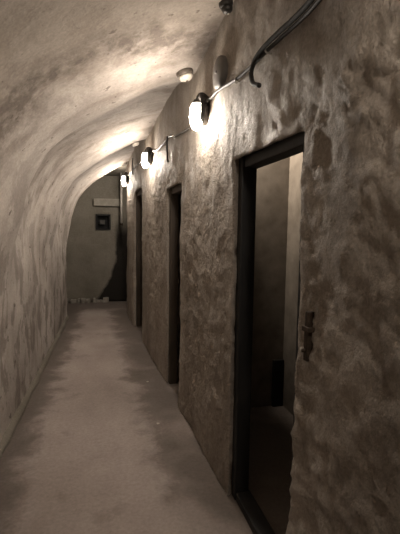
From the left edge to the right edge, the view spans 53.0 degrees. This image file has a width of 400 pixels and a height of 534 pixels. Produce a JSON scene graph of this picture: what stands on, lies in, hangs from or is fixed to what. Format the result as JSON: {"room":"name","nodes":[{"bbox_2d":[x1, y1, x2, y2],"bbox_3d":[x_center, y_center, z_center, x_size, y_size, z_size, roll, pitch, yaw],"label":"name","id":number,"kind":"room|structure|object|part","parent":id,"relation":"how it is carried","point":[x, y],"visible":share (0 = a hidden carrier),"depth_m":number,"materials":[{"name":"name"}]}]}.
{"room":"prison interior","nodes":[
{"label":"prison interior","id":0,"kind":"room"},
{"bbox_2d":[0,252,66,441],"bbox_3d":[-1.380,0.749,2.281,0.212,1.200,9.366,0,5,-12],"label":"wall","id":1,"kind":"structure","parent":0,"point":[33,303],"depth_m":3.70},
{"bbox_2d":[0,315,68,458],"bbox_3d":[-1.296,1.292,2.356,0.108,0.072,9.362,0,5,-12],"label":"baseboard","id":2,"kind":"structure","parent":1,"relation":"attached to","point":[7,437],"depth_m":3.57,"materials":[{"name":"grey concrete"}]},
{"bbox_2d":[66,176,126,302],"bbox_3d":[-1.329,-0.729,8.637,4.038,2.939,0.295,-1,6,-15],"label":"wall","id":3,"kind":"structure","parent":0,"point":[96,260],"depth_m":8.32,"materials":[{"name":"grey paint"}]},
{"bbox_2d":[67,297,108,303],"bbox_3d":[-2.439,0.699,8.337,1.068,0.121,0.174,-1,6,-15],"label":"baseboard","id":4,"kind":"structure","parent":3,"relation":"attached to","point":[105,299],"depth_m":8.29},
{"bbox_2d":[96,214,110,229],"bbox_3d":[-2.029,-0.940,8.395,0.300,0.320,0.230,-1,6,-15],"label":"hatch","id":5,"kind":"object","parent":3,"relation":"attached to","point":[103,221],"visible":0.98,"depth_m":8.35,"materials":[{"name":"black metal"}]},
{"bbox_2d":[94,198,119,206],"bbox_3d":[-1.910,-1.329,8.279,0.550,0.150,0.160,-1,6,-15],"label":"sign plate","id":6,"kind":"object","parent":3,"relation":"attached to","point":[97,201],"depth_m":8.20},
{"bbox_2d":[104,164,126,175],"bbox_3d":[-2.233,-1.898,7.495,1.700,0.180,1.320,-1,6,-15],"label":"ceiling","id":7,"kind":"structure","parent":0,"point":[116,172],"depth_m":7.59,"materials":[{"name":"beige paint"}]},
{"bbox_2d":[120,172,122,224],"bbox_3d":[-1.524,-1.332,7.778,0.054,1.040,0.054,-1,6,-15],"label":"pipe","id":8,"kind":"object","parent":7,"relation":"hanging from","point":[121,175],"visible":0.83,"depth_m":7.77,"materials":[{"name":"grey metal"}]},
{"bbox_2d":[0,0,233,282],"bbox_3d":[-0.693,-0.724,2.318,1.983,1.820,9.350,-1,6,-15],"label":"ceiling","id":9,"kind":"structure","parent":0,"point":[82,82],"depth_m":2.46,"materials":[{"name":"beige paint"}]},
{"bbox_2d":[176,67,192,81],"bbox_3d":[-0.110,-1.369,2.849,0.125,0.100,0.123,0,5,-8],"label":"ceiling fixture","id":10,"kind":"object","parent":9,"relation":"attached to","point":[185,74],"visible":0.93,"depth_m":2.81,"materials":[{"name":"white plastic"}]},
{"bbox_2d":[219,0,232,14],"bbox_3d":[0.136,-1.384,2.122,0.080,0.085,0.076,-1,6,-21],"label":"ceiling fixture","id":11,"kind":"object","parent":9,"relation":"attached to","point":[226,6],"visible":0.98,"depth_m":2.10,"materials":[{"name":"metal"}]},
{"bbox_2d":[0,301,292,533],"bbox_3d":[-0.165,1.306,3.457,4.406,0.160,11.506,-1,6,-15],"label":"floor","id":12,"kind":"structure","parent":0,"point":[88,452],"depth_m":2.76,"materials":[{"name":"concrete"}]},
{"bbox_2d":[271,359,283,406],"bbox_3d":[0.687,1.024,3.543,0.100,0.420,0.030,-1,6,-15],"label":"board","id":13,"kind":"object","parent":12,"relation":"on","point":[278,365],"visible":1,"depth_m":3.53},
{"bbox_2d":[178,194,181,349],"bbox_3d":[-0.141,-0.184,5.163,0.862,2.500,0.150,-1,6,-15],"label":"wall","id":14,"kind":"structure","parent":0,"point":[180,194],"depth_m":5.05,"materials":[{"name":"paint"}]},
{"bbox_2d":[122,0,399,533],"bbox_3d":[-0.073,-0.161,3.280,0.200,2.861,10.855,-1,6,-16],"label":"wall","id":15,"kind":"structure","parent":0,"point":[334,79],"depth_m":1.46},
{"bbox_2d":[122,172,128,185],"bbox_3d":[-1.265,-1.496,6.825,0.136,0.241,0.146,-1,6,-17],"label":"lamp","id":16,"kind":"object","parent":15,"relation":"attached to","point":[125,179],"visible":0.96,"depth_m":6.80,"materials":[{"name":"glass"}]},
{"bbox_3d":[-1.291,-1.467,6.837,0.092,0.180,0.092,-1,6,-17],"label":"glass globe","id":17,"kind":"part","parent":16,"relation":"part of","materials":[{"name":"white glass"}]},
{"bbox_2d":[136,188,141,325],"bbox_3d":[-0.855,-0.077,5.952,0.091,2.120,0.852,-1,6,-16],"label":"door","id":18,"kind":"structure","parent":15,"relation":"in","point":[139,193],"depth_m":6.28,"materials":[{"name":"brown wood"}]},
{"bbox_2d":[142,147,152,167],"bbox_3d":[-0.603,-1.265,4.622,0.136,0.241,0.146,-1,6,-17],"label":"lamp","id":19,"kind":"object","parent":15,"relation":"attached to","point":[147,156],"visible":0.98,"depth_m":4.60,"materials":[{"name":"glass"}]},
{"bbox_3d":[-0.629,-1.236,4.634,0.092,0.180,0.092,-1,6,-17],"label":"glass globe","id":20,"kind":"part","parent":19,"relation":"part of","materials":[{"name":"white glass"}]},
{"bbox_2d":[152,126,191,151],"bbox_3d":[-0.268,-1.155,3.621,0.035,0.155,1.987,-1,6,-16],"label":"power cable","id":21,"kind":"object","parent":15,"relation":"attached to","point":[189,127],"visible":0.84,"depth_m":3.46,"materials":[{"name":"plastic"}]},
{"bbox_2d":[166,136,168,161],"bbox_3d":[-0.294,-1.063,3.621,0.019,0.243,0.095,0,5,-11],"label":"loose cable","id":22,"kind":"object","parent":21,"relation":"hanging from","point":[166,136],"visible":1,"depth_m":3.64,"materials":[{"name":"black rubber"}]},
{"bbox_2d":[168,183,181,383],"bbox_3d":[-0.189,0.227,3.721,0.087,1.950,0.602,-1,6,-16],"label":"door","id":23,"kind":"structure","parent":15,"relation":"in","point":[175,191],"depth_m":3.94,"materials":[{"name":"brown wood"}]},
{"bbox_2d":[190,92,209,130],"bbox_3d":[0.004,-1.003,2.574,0.136,0.241,0.146,-1,6,-17],"label":"lamp","id":24,"kind":"object","parent":15,"relation":"attached to","point":[200,107],"visible":0.99,"depth_m":2.55,"materials":[{"name":"glass"}]},
{"bbox_3d":[-0.022,-0.974,2.586,0.092,0.180,0.092,-1,6,-17],"label":"glass globe","id":25,"kind":"part","parent":24,"relation":"part of","materials":[{"name":"white glass"}]},
{"bbox_2d":[213,55,227,88],"bbox_3d":[0.120,-1.125,2.320,0.065,0.180,0.180,-1,6,-17],"label":"round cover","id":26,"kind":"object","parent":15,"relation":"attached to","point":[220,71],"visible":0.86,"depth_m":2.27,"materials":[{"name":"grey plastic"}]},
{"bbox_2d":[209,0,321,99],"bbox_3d":[0.339,-0.925,1.535,0.048,0.083,2.041,-1,6,-15],"label":"power cable","id":27,"kind":"object","parent":15,"relation":"attached to","point":[316,3],"visible":0.91,"depth_m":1.64,"materials":[{"name":"plastic"}]},
{"bbox_2d":[249,0,314,87],"bbox_3d":[0.396,-0.820,1.232,0.045,0.169,1.327,-1,6,-15],"label":"loose cable","id":28,"kind":"object","parent":27,"relation":"hanging from","point":[307,4],"visible":1,"depth_m":1.61,"materials":[{"name":"black rubber"}]},
{"bbox_2d":[232,132,304,533],"bbox_3d":[0.340,0.411,1.938,0.107,1.950,0.725,-1,6,-15],"label":"door frame","id":29,"kind":"structure","parent":15,"relation":"in","point":[293,145],"depth_m":2.20,"materials":[{"name":"black wood"}]},
{"bbox_3d":[0.324,1.353,2.034,0.090,0.055,0.640,-1,6,-15],"label":"sill","id":30,"kind":"part","parent":29,"relation":"part of","materials":[{"name":"black wood"}]},
{"bbox_2d":[300,311,314,361],"bbox_3d":[0.397,0.255,1.489,0.047,0.185,0.069,-1,6,-17],"label":"door latch","id":31,"kind":"object","parent":15,"relation":"attached to","point":[308,329],"visible":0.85,"depth_m":1.47,"materials":[{"name":"metal"}]},
{"bbox_2d":[251,157,289,407],"bbox_3d":[0.342,-0.015,3.431,0.806,2.500,0.120,-1,6,-15],"label":"wall","id":32,"kind":"structure","parent":0,"point":[272,186],"depth_m":3.44,"materials":[{"name":"paint"}]},
{"bbox_2d":[283,152,302,414],"bbox_3d":[1.144,0.106,2.256,0.150,2.500,3.150,-1,6,-15],"label":"wall","id":33,"kind":"structure","parent":0,"point":[294,200],"depth_m":3.38,"materials":[{"name":"paint"}]}
]}

